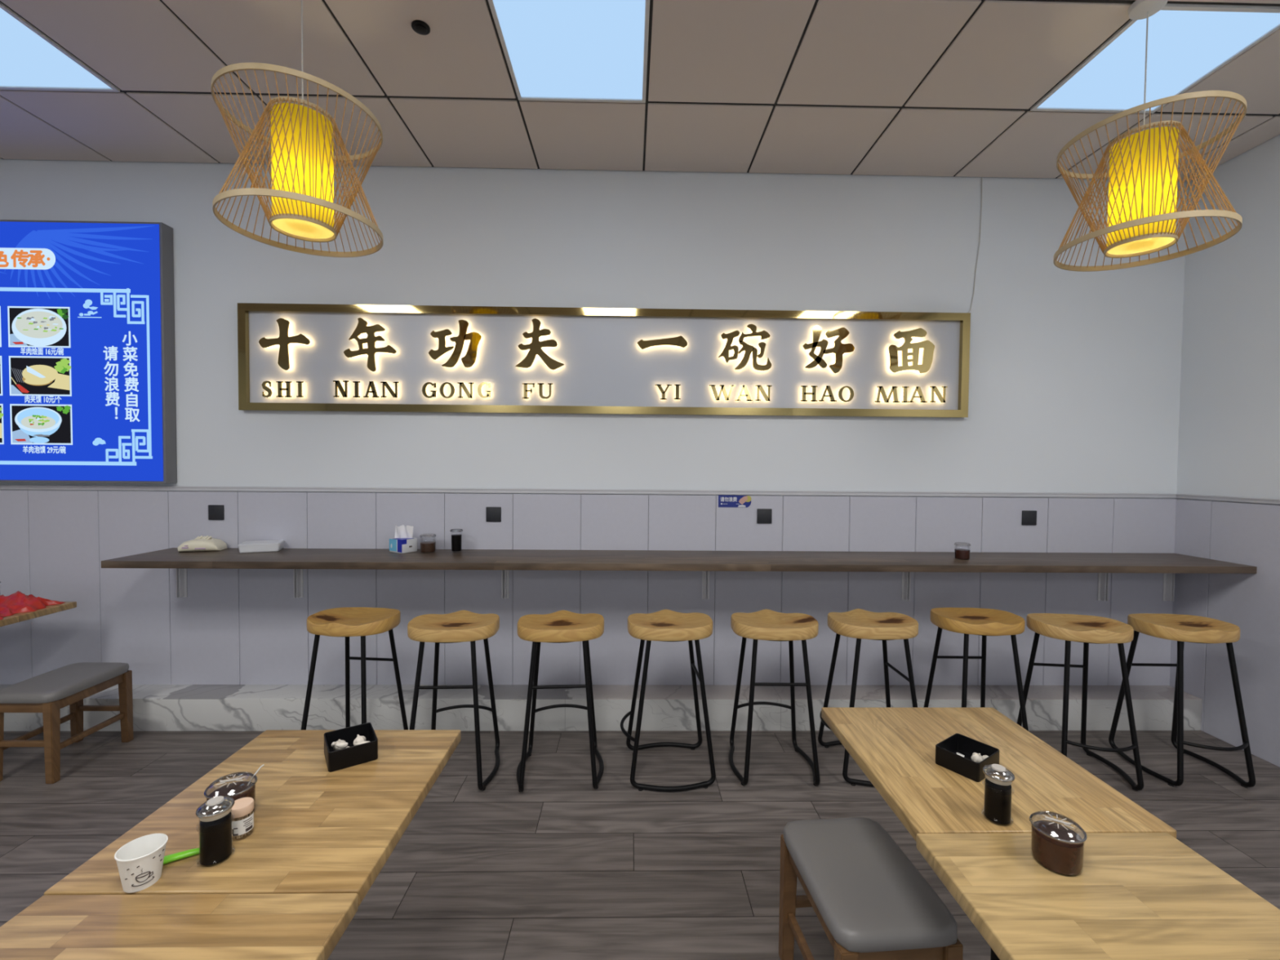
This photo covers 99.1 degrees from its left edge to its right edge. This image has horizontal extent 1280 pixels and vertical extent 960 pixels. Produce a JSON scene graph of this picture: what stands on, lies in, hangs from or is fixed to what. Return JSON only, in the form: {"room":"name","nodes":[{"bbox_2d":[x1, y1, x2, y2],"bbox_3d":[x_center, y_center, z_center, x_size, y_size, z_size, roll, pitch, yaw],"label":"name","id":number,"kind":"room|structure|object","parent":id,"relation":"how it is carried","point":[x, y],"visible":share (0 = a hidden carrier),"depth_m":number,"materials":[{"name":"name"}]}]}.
{"room":"restaurant","nodes":[
{"label":"restaurant","id":0,"kind":"room"},
{"bbox_2d":[0,159,1187,498],"bbox_3d":[-1.429,-0.230,3.209,9.458,3.213,0.100,0,2,-1],"label":"wall","id":1,"kind":"structure","parent":0,"point":[1074,376],"depth_m":3.17,"materials":[{"name":"white paint"}]},
{"bbox_2d":[0,219,177,483],"bbox_3d":[-3.855,-0.716,3.059,2.394,1.448,0.083,0,2,-1],"label":"menu lightbox","id":2,"kind":"object","parent":1,"relation":"attached to","point":[87,352],"visible":1,"depth_m":3.04,"materials":[{"name":"blue plastic"}]},
{"bbox_2d":[0,306,1,346],"bbox_3d":[-3.713,-0.851,3.017,0.350,0.225,0.002,0,2,-1],"label":"food photo","id":3,"kind":"object","parent":2,"relation":"attached to","point":[0,306],"depth_m":3.02,"materials":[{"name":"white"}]},
{"bbox_2d":[0,355,2,395],"bbox_3d":[-3.715,-0.580,3.025,0.350,0.220,0.002,0,2,-1],"label":"food photo","id":4,"kind":"object","parent":2,"relation":"attached to","point":[1,357],"depth_m":3.03,"materials":[{"name":"white"}]},
{"bbox_2d":[0,404,4,444],"bbox_3d":[-3.716,-0.312,3.033,0.353,0.224,0.001,0,2,-1],"label":"food photo","id":5,"kind":"object","parent":2,"relation":"attached to","point":[2,406],"depth_m":3.04,"materials":[{"name":"white"}]},
{"bbox_2d":[7,306,71,347],"bbox_3d":[-3.331,-0.848,3.024,0.338,0.225,0.002,0,2,-1],"label":"food photo","id":6,"kind":"object","parent":2,"relation":"attached to","point":[28,326],"depth_m":3.02,"materials":[{"name":"multicoloured"}]},
{"bbox_2d":[8,355,71,395],"bbox_3d":[-3.332,-0.577,3.032,0.340,0.220,0.001,0,2,-1],"label":"food photo","id":7,"kind":"object","parent":2,"relation":"attached to","point":[28,375],"depth_m":3.03,"materials":[{"name":"multicoloured"}]},
{"bbox_2d":[9,404,72,444],"bbox_3d":[-3.335,-0.309,3.040,0.338,0.225,0.002,0,2,-1],"label":"food photo","id":8,"kind":"object","parent":2,"relation":"attached to","point":[29,424],"depth_m":3.04,"materials":[{"name":"multicoloured"}]},
{"bbox_2d":[208,505,224,519],"bbox_3d":[-2.436,0.187,3.135,0.086,0.086,0.010,0,2,-1],"label":"wall socket","id":9,"kind":"object","parent":1,"relation":"attached to","point":[215,512],"visible":1,"depth_m":3.13,"materials":[{"name":"black plastic"}]},
{"bbox_2d":[485,506,501,521],"bbox_3d":[-0.849,0.199,3.165,0.086,0.086,0.010,0,2,-1],"label":"wall socket","id":10,"kind":"object","parent":1,"relation":"attached to","point":[492,513],"visible":1,"depth_m":3.16,"materials":[{"name":"black plastic"}]},
{"bbox_2d":[0,489,1176,685],"bbox_3d":[-1.435,0.636,3.178,9.258,1.123,0.012,0,2,-1],"label":"wainscoting","id":11,"kind":"structure","parent":1,"relation":"attached to","point":[231,626],"depth_m":3.19,"materials":[{"name":"grey tile"}]},
{"bbox_2d":[0,484,1177,497],"bbox_3d":[-1.430,0.058,3.155,9.258,0.026,0.024,0,2,-1],"label":"trim","id":12,"kind":"structure","parent":1,"relation":"attached to","point":[2,486],"depth_m":3.17,"materials":[{"name":"white"}]},
{"bbox_2d":[0,684,1202,731],"bbox_3d":[-1.445,1.289,3.102,9.246,0.182,0.201,0,2,-1],"label":"baseboard","id":13,"kind":"structure","parent":1,"relation":"attached to","point":[156,707],"depth_m":3.04,"materials":[{"name":"white stone"}]},
{"bbox_2d":[237,302,970,417],"bbox_3d":[-0.183,-0.683,3.148,4.192,0.603,0.042,0,2,-1],"label":"wall sign","id":14,"kind":"object","parent":1,"relation":"attached to","point":[292,357],"visible":1,"depth_m":3.15,"materials":[{"name":"gold metal"}]},
{"bbox_2d":[101,547,1257,601],"bbox_3d":[0.249,0.561,2.985,5.872,0.285,0.430,0,2,-1],"label":"countertop","id":15,"kind":"structure","parent":1,"relation":"attached to","point":[1103,564],"depth_m":2.86,"materials":[{"name":"brown wood"}]},
{"bbox_2d":[177,535,226,551],"bbox_3d":[-2.445,0.352,3.051,0.202,0.083,0.130,0,2,-15],"label":"pack","id":16,"kind":"object","parent":15,"relation":"on","point":[206,543],"visible":1,"depth_m":3.01,"materials":[{"name":"beige"}]},
{"bbox_2d":[237,539,284,552],"bbox_3d":[-2.122,0.372,3.064,0.197,0.050,0.143,0,2,-23],"label":"plastic tray","id":17,"kind":"object","parent":15,"relation":"on","point":[256,546],"visible":1,"depth_m":3.01,"materials":[{"name":"white plastic"}]},
{"bbox_2d":[389,524,417,553],"bbox_3d":[-1.332,0.328,3.071,0.111,0.149,0.102,1,2,31],"label":"tissue box","id":18,"kind":"object","parent":15,"relation":"on","point":[403,542],"visible":1,"depth_m":3.06,"materials":[{"name":"white cardboard"}]},
{"bbox_2d":[389,538,396,551],"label":"print","id":19,"kind":"object","parent":18,"relation":"attached to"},
{"bbox_2d":[394,537,414,552],"bbox_3d":[-1.326,0.362,3.057,0.086,0.070,0.081,1,2,31],"label":"print","id":20,"kind":"object","parent":18,"relation":"attached to","point":[401,544],"depth_m":3.03,"materials":[{"name":"blue"}]},
{"bbox_2d":[419,533,435,551],"bbox_3d":[-1.195,0.354,3.075,0.086,0.100,0.086,0,2,-1],"label":"sauce jar","id":21,"kind":"object","parent":15,"relation":"on","point":[427,546],"visible":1,"depth_m":3.05,"materials":[{"name":"clear glass"}]},
{"bbox_2d":[449,528,462,551],"bbox_3d":[-1.037,0.342,3.084,0.069,0.125,0.069,0,2,-1],"label":"sauce bottle","id":22,"kind":"object","parent":15,"relation":"on","point":[455,539],"visible":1,"depth_m":3.06,"materials":[{"name":"black"}]},
{"bbox_2d":[954,542,970,559],"bbox_3d":[1.764,0.387,2.987,0.078,0.088,0.078,0,2,-1],"label":"sauce jar","id":23,"kind":"object","parent":15,"relation":"on","point":[961,553],"visible":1,"depth_m":2.96,"materials":[{"name":"clear glass"}]},
{"bbox_2d":[718,494,751,507],"bbox_3d":[0.555,0.124,3.192,0.194,0.073,0.002,0,2,-1],"label":"sticker","id":24,"kind":"object","parent":1,"relation":"attached to","point":[724,500],"visible":1,"depth_m":3.19,"materials":[{"name":"blue paper"}]},
{"bbox_2d":[756,508,772,523],"bbox_3d":[0.729,0.211,3.194,0.086,0.086,0.010,0,2,-1],"label":"wall socket","id":25,"kind":"object","parent":1,"relation":"attached to","point":[763,515],"visible":1,"depth_m":3.19,"materials":[{"name":"grey plastic"}]},
{"bbox_2d":[968,177,982,312],"bbox_3d":[1.945,-1.355,3.184,0.090,0.805,0.008,0,2,-1],"label":"cable","id":26,"kind":"object","parent":1,"relation":"attached to","point":[981,178],"visible":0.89,"depth_m":3.18,"materials":[{"name":"grey plastic"}]},
{"bbox_2d":[1021,510,1036,524],"bbox_3d":[2.299,0.224,3.223,0.086,0.086,0.010,0,2,-1],"label":"wall socket","id":27,"kind":"object","parent":1,"relation":"attached to","point":[1028,517],"visible":1,"depth_m":3.22,"materials":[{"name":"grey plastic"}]},
{"bbox_2d":[0,0,1279,181],"bbox_3d":[-1.344,-1.698,-0.778,9.258,0.050,7.790,0,2,-1],"label":"ceiling","id":28,"kind":"structure","parent":0,"point":[873,87],"depth_m":2.44,"materials":[{"name":"beige tile"}]},
{"bbox_2d":[0,2,119,92],"bbox_3d":[-2.662,-1.776,2.192,0.588,0.024,0.588,0,2,-1],"label":"recessed light","id":29,"kind":"object","parent":28,"relation":"in","point":[30,60],"visible":0.82,"depth_m":2.33,"materials":[{"name":"white plastic"}]},
{"bbox_2d":[210,0,383,257],"bbox_3d":[-1.175,-1.310,1.901,0.504,0.873,0.504,0,2,-1],"label":"pendant lamp","id":30,"kind":"object","parent":28,"relation":"hanging from","point":[302,171],"visible":1,"depth_m":1.83,"materials":[{"name":"yellow wicker"}]},
{"bbox_2d":[411,20,430,35],"bbox_3d":[-0.848,-1.743,2.110,0.068,0.016,0.068,0,2,-1],"label":"ceiling detector","id":31,"kind":"object","parent":28,"relation":"attached to","point":[420,27],"visible":1,"depth_m":2.10,"materials":[{"name":"black plastic"}]},
{"bbox_2d":[488,0,649,102],"bbox_3d":[-0.263,-1.758,2.236,0.588,0.024,0.588,0,2,-1],"label":"recessed light","id":32,"kind":"object","parent":28,"relation":"in","point":[576,51],"visible":1,"depth_m":2.21,"materials":[{"name":"white plastic"}]},
{"bbox_2d":[1053,0,1246,271],"bbox_3d":[1.834,-1.287,1.986,0.504,0.874,0.504,0,2,-1],"label":"pendant lamp","id":33,"kind":"object","parent":28,"relation":"hanging from","point":[1144,175],"visible":1,"depth_m":1.92,"materials":[{"name":"yellow wicker"}]},
{"bbox_2d":[1030,4,1279,113],"bbox_3d":[2.137,-1.739,2.281,0.588,0.024,0.588,0,2,-1],"label":"recessed light","id":34,"kind":"object","parent":28,"relation":"in","point":[1188,43],"visible":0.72,"depth_m":2.23,"materials":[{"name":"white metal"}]},
{"bbox_2d":[0,730,1279,959],"bbox_3d":[-1.371,1.539,-0.686,9.458,0.100,7.990,0,2,-1],"label":"floor","id":35,"kind":"structure","parent":0,"point":[562,867],"depth_m":2.21,"materials":[{"name":"grey wood"}]},
{"bbox_2d":[0,601,76,626],"bbox_3d":[-3.456,1.021,2.475,0.877,0.720,0.915,0,2,-1],"label":"dining table","id":36,"kind":"object","parent":35,"relation":"on","point":[18,617],"visible":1,"depth_m":2.73,"materials":[{"name":"brown wood"}]},
{"bbox_2d":[0,590,64,619],"bbox_3d":[-3.258,0.615,2.703,0.459,0.083,0.404,0,2,-4],"label":"plastic bag","id":37,"kind":"object","parent":36,"relation":"on","point":[18,602],"visible":1,"depth_m":2.75,"materials":[{"name":"red plastic"}]},
{"bbox_2d":[0,662,133,783],"bbox_3d":[-2.827,1.170,2.683,0.305,0.422,0.418,0,2,-1],"label":"bench","id":38,"kind":"object","parent":35,"relation":"on","point":[46,693],"visible":1,"depth_m":2.60,"materials":[{"name":"grey leather"}]},
{"bbox_2d":[0,893,358,959],"bbox_3d":[-0.768,1.095,0.677,0.546,0.720,0.588,0,2,-1],"label":"dining table","id":39,"kind":"object","parent":35,"relation":"on","point":[279,926],"visible":1,"depth_m":0.89,"materials":[{"name":"light wood"},{"name":"black metal"}]},
{"bbox_2d":[44,729,461,906],"bbox_3d":[-0.783,1.078,1.268,0.550,0.720,0.590,0,2,-1],"label":"dining table","id":40,"kind":"object","parent":35,"relation":"on","point":[315,829],"visible":0.78,"depth_m":1.15,"materials":[{"name":"light wood"},{"name":"black metal"}]},
{"bbox_2d":[114,833,168,893],"bbox_3d":[-0.898,0.692,0.984,0.071,0.065,0.071,0,2,-1],"label":"paper cup","id":41,"kind":"object","parent":40,"relation":"on","point":[140,861],"visible":1,"depth_m":0.97,"materials":[{"name":"white paper"}]},
{"bbox_2d":[124,848,164,886],"bbox_3d":[-0.878,0.693,0.968,0.015,0.045,0.053,2,2,43],"label":"print","id":42,"kind":"object","parent":41,"relation":"attached to","point":[145,870],"depth_m":0.96,"materials":[{"name":"grey paper"}]},
{"bbox_2d":[163,847,199,864],"bbox_3d":[-0.868,0.718,1.049,0.107,0.011,0.021,0,2,-30],"label":"utensil","id":43,"kind":"object","parent":40,"relation":"on","point":[175,856],"visible":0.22,"depth_m":1.04,"materials":[{"name":"green plastic"}]},
{"bbox_2d":[195,795,235,865],"bbox_3d":[-0.811,0.667,1.043,0.059,0.114,0.059,0,2,-1],"label":"sauce bottle","id":44,"kind":"object","parent":40,"relation":"on","point":[215,828],"visible":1,"depth_m":1.03,"materials":[{"name":"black glass"}]},
{"bbox_2d":[204,764,264,816],"bbox_3d":[-0.868,0.676,1.163,0.097,0.087,0.092,0,2,-21],"label":"jar","id":45,"kind":"object","parent":40,"relation":"on","point":[237,790],"visible":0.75,"depth_m":1.17,"materials":[{"name":"clear glass"}]},
{"bbox_2d":[230,796,253,839],"bbox_3d":[-0.811,0.689,1.109,0.043,0.066,0.043,2,2,39],"label":"jar","id":46,"kind":"object","parent":40,"relation":"on","point":[242,823],"visible":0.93,"depth_m":1.10,"materials":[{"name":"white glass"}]},
{"bbox_2d":[231,817,252,835],"bbox_3d":[-0.799,0.697,1.097,0.034,0.025,0.008,-1,2,-44],"label":"print","id":47,"kind":"object","parent":46,"relation":"on","point":[240,825],"depth_m":1.09,"materials":[{"name":"grey paper"}]},
{"bbox_2d":[324,722,377,772],"bbox_3d":[-0.750,0.689,1.414,0.112,0.050,0.120,-1,2,-35],"label":"box","id":48,"kind":"object","parent":40,"relation":"on","point":[353,755],"visible":1,"depth_m":1.39,"materials":[{"name":"black plastic"}]},
{"bbox_2d":[333,739,345,751],"bbox_3d":[-0.775,0.683,1.408,0.027,0.031,0.031,2,2,37],"label":"garlic bulb","id":49,"kind":"object","parent":48,"relation":"in","point":[335,748],"visible":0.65,"depth_m":1.40,"materials":[{"name":"beige food"}]},
{"bbox_2d":[335,742,347,748],"bbox_3d":[-0.755,0.673,1.382,0.028,0.015,0.012,0,2,-24],"label":"garlic clove","id":50,"kind":"object","parent":48,"relation":"in","point":[342,745],"visible":1,"depth_m":1.38,"materials":[{"name":"white food"}]},
{"bbox_2d":[353,734,365,745],"bbox_3d":[-0.735,0.683,1.431,0.030,0.030,0.027,1,2,20],"label":"garlic bulb","id":51,"kind":"object","parent":48,"relation":"in","point":[359,738],"visible":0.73,"depth_m":1.42,"materials":[{"name":"beige food"}]},
{"bbox_2d":[354,741,370,745],"bbox_3d":[-0.718,0.688,1.415,0.040,0.022,0.018,0,2,-13],"label":"garlic clove","id":52,"kind":"object","parent":48,"relation":"in","point":[362,742],"visible":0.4,"depth_m":1.41,"materials":[{"name":"white food"}]},
{"bbox_2d":[301,607,408,729],"bbox_3d":[-1.403,1.024,2.665,0.415,0.739,0.435,1,2,5],"label":"bar stool","id":53,"kind":"object","parent":35,"relation":"on","point":[347,622],"visible":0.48,"depth_m":2.62,"materials":[{"name":"brown wood"}]},
{"bbox_2d":[407,609,500,790],"bbox_3d":[-0.886,1.029,2.628,0.415,0.739,0.435,0,2,-3],"label":"bar stool","id":54,"kind":"object","parent":35,"relation":"on","point":[460,626],"visible":0.79,"depth_m":2.51,"materials":[{"name":"black metal"}]},
{"bbox_2d":[516,609,604,791],"bbox_3d":[-0.381,1.033,2.644,0.415,0.739,0.435,0,2,-5],"label":"bar stool","id":55,"kind":"object","parent":35,"relation":"on","point":[560,626],"visible":1,"depth_m":2.50,"materials":[{"name":"black metal"}]},
{"bbox_2d":[620,608,715,791],"bbox_3d":[0.126,1.037,2.654,0.442,0.739,0.415,0,2,-4],"label":"bar stool","id":56,"kind":"object","parent":35,"relation":"on","point":[663,625],"visible":1,"depth_m":2.53,"materials":[{"name":"black metal"}]},
{"bbox_2d":[728,608,820,786],"bbox_3d":[0.650,1.040,2.694,0.415,0.739,0.435,0,2,0],"label":"bar stool","id":57,"kind":"object","parent":35,"relation":"on","point":[767,624],"visible":1,"depth_m":2.56,"materials":[{"name":"black metal"}]},
{"bbox_2d":[817,608,918,786],"bbox_3d":[1.124,1.044,2.700,0.442,0.739,0.415,0,2,-1],"label":"bar stool","id":58,"kind":"object","parent":35,"relation":"on","point":[858,624],"visible":0.73,"depth_m":2.61,"materials":[{"name":"brown wood"}]},
{"bbox_2d":[778,817,963,959],"bbox_3d":[0.586,1.233,1.459,0.305,0.422,0.418,0,2,-5],"label":"bench","id":59,"kind":"object","parent":35,"relation":"on","point":[870,901],"visible":1,"depth_m":1.39,"materials":[{"name":"grey leather"}]},
{"bbox_2d":[923,607,1028,731],"bbox_3d":[1.704,1.047,2.761,0.415,0.739,0.435,0,2,1],"label":"bar stool","id":60,"kind":"object","parent":35,"relation":"on","point":[985,622],"visible":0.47,"depth_m":2.71,"materials":[{"name":"brown wood"}]},
{"bbox_2d":[821,707,1176,959],"bbox_3d":[0.848,1.087,1.445,0.549,0.720,0.584,0,2,-1],"label":"dining table","id":61,"kind":"object","parent":35,"relation":"on","point":[895,748],"visible":0.78,"depth_m":1.34,"materials":[{"name":"light wood"},{"name":"black metal"}]},
{"bbox_2d":[935,733,999,782],"bbox_3d":[0.834,0.704,1.391,0.118,0.047,0.106,-1,2,-35],"label":"box","id":62,"kind":"object","parent":61,"relation":"on","point":[946,756],"visible":0.88,"depth_m":1.38,"materials":[{"name":"black plastic"}]},
{"bbox_2d":[970,752,983,762],"bbox_3d":[0.857,0.706,1.386,0.026,0.029,0.029,0,2,-18],"label":"garlic bulb","id":63,"kind":"object","parent":62,"relation":"in","point":[977,757],"visible":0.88,"depth_m":1.38,"materials":[{"name":"beige food"}]},
{"bbox_2d":[982,764,1014,824],"bbox_3d":[0.774,0.676,1.180,0.059,0.114,0.059,0,2,-1],"label":"sauce bottle","id":64,"kind":"object","parent":61,"relation":"on","point":[997,791],"visible":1,"depth_m":1.17,"materials":[{"name":"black glass"}]},
{"bbox_2d":[1017,613,1143,791],"bbox_3d":[2.135,1.053,2.657,0.415,0.739,0.435,1,2,6],"label":"bar stool","id":65,"kind":"object","parent":35,"relation":"on","point":[1086,629],"visible":0.84,"depth_m":2.57,"materials":[{"name":"brown wood"}]},
{"bbox_2d":[915,832,1279,959],"bbox_3d":[0.842,1.103,0.856,0.532,0.720,0.587,0,2,-1],"label":"dining table","id":66,"kind":"object","parent":35,"relation":"on","point":[1134,895],"visible":0.94,"depth_m":0.96,"materials":[{"name":"light wood"},{"name":"black metal"}]},
{"bbox_2d":[1029,810,1087,875],"bbox_3d":[0.803,0.695,1.051,0.089,0.084,0.089,2,2,34],"label":"jar","id":67,"kind":"object","parent":66,"relation":"on","point":[1056,846],"visible":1,"depth_m":1.03,"materials":[{"name":"clear glass"}]},
{"bbox_2d":[1108,613,1255,787],"bbox_3d":[2.661,1.057,2.674,0.415,0.739,0.435,1,2,1],"label":"bar stool","id":68,"kind":"object","parent":35,"relation":"on","point":[1181,628],"visible":0.93,"depth_m":2.57,"materials":[{"name":"brown wood"}]},
{"bbox_2d":[1176,134,1279,505],"bbox_3d":[3.321,-0.080,-0.647,0.100,3.213,7.790,0,2,-1],"label":"wall","id":69,"kind":"structure","parent":0,"point":[1228,444],"depth_m":2.94,"materials":[{"name":"white paint"}]},
{"bbox_2d":[1169,498,1279,767],"bbox_3d":[3.257,0.874,-0.627,0.012,1.303,7.778,0,2,-1],"label":"wainscoting","id":70,"kind":"structure","parent":69,"relation":"attached to","point":[1240,533],"depth_m":2.92,"materials":[{"name":"grey"}]},
{"bbox_2d":[1176,493,1279,504],"bbox_3d":[3.257,0.206,-0.649,0.024,0.026,7.772,0,2,-1],"label":"trim","id":71,"kind":"structure","parent":69,"relation":"attached to","point":[1261,500],"depth_m":2.94,"materials":[{"name":"white"}]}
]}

